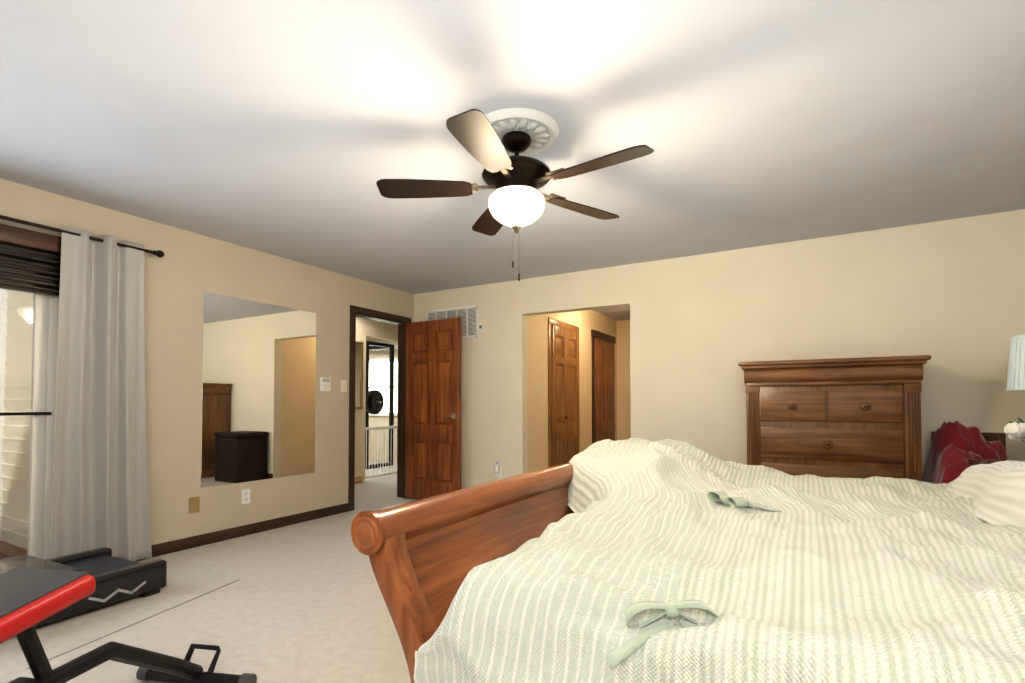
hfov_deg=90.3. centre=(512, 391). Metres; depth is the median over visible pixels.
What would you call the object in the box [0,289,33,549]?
window
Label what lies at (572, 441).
door
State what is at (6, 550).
floor
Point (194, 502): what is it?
switch plate
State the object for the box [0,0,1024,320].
ceiling
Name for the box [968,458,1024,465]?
nightstand
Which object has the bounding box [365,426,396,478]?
gate
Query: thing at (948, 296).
wall
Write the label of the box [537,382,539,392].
light switch
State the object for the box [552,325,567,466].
door
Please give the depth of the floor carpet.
2.59 m
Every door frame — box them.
[348,305,410,510]
[548,317,615,467]
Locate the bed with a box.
[351,437,1024,682]
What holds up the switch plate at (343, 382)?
attached to the wall at (185, 272)
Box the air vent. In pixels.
[426,305,477,338]
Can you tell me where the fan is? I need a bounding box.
[376,108,653,280]
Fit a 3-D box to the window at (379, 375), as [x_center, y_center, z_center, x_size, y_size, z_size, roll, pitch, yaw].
[-2.516,-0.072,9.561,1.100,1.060,0.030,-1,-2,30]
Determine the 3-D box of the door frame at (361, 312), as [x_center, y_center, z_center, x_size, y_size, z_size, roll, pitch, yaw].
[-1.491,0.177,5.638,0.148,2.105,0.930,-1,-2,30]
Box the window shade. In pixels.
[0,223,61,296]
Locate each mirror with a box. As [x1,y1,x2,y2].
[201,292,315,487]
[355,341,362,408]
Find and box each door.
[0,290,58,559]
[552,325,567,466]
[566,329,578,462]
[595,338,613,442]
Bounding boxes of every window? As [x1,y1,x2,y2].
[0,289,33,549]
[369,358,397,415]
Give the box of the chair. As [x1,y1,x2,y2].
[922,421,1008,483]
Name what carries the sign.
attached to the wall at (375, 331)
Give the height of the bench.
0.616 m
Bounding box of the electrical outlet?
[241,489,249,503]
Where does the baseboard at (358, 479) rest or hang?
attached to the wall at (375, 331)
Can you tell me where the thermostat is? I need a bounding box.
[320,377,330,391]
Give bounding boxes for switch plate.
[189,496,199,513]
[341,380,346,391]
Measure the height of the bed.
1.410 m
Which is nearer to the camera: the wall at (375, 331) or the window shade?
the window shade
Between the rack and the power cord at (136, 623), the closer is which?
the power cord at (136, 623)
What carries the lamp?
on the nightstand
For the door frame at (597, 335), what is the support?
attached to the wall at (586, 322)
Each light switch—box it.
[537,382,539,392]
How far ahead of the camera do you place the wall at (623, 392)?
7.95 m
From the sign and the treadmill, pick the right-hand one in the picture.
the sign
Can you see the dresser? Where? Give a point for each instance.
(848, 417)
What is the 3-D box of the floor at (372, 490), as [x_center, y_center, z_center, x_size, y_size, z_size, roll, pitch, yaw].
[-3.145,1.323,7.367,4.500,0.100,4.640,-1,-2,30]
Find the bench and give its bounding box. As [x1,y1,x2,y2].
[0,567,256,682]
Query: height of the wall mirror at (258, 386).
1.520 m
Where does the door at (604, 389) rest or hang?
in the wall at (586, 322)
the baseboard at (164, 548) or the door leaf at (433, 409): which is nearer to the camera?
the baseboard at (164, 548)
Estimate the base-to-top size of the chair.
0.978 m
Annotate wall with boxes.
[0,178,413,544]
[355,317,397,482]
[414,209,1024,488]
[528,310,619,472]
[616,320,630,439]
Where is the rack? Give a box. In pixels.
[365,341,393,468]
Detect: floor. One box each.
[0,541,27,558]
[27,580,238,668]
[354,461,396,506]
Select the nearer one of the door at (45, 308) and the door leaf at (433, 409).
the door at (45, 308)
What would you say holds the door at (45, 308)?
in the wall at (185, 272)
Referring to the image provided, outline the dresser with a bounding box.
[738,355,930,481]
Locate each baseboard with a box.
[137,503,348,560]
[355,477,361,483]
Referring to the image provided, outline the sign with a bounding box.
[373,346,397,352]
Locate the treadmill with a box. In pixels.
[0,547,166,626]
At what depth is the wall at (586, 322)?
5.82 m
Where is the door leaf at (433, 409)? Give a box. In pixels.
[405,317,461,498]
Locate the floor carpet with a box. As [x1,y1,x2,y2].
[0,497,419,682]
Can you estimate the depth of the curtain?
3.29 m
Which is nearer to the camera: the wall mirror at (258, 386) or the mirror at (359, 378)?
the wall mirror at (258, 386)
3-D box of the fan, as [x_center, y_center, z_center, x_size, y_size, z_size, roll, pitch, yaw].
[0.040,-0.886,2.422,1.265,0.732,1.284,-1,-2,30]
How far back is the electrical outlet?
4.23 m
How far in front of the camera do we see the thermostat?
4.93 m
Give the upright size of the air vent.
0.360 m
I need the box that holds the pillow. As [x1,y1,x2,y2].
[946,461,1024,527]
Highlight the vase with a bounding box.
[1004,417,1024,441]
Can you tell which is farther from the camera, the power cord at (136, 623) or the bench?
the power cord at (136, 623)
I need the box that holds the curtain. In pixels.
[0,215,163,560]
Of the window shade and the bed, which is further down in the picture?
the bed
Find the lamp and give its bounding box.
[1006,335,1024,390]
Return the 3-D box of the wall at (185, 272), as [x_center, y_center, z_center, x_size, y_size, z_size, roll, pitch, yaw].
[-2.707,-0.024,3.527,0.120,2.400,6.160,-1,-2,30]

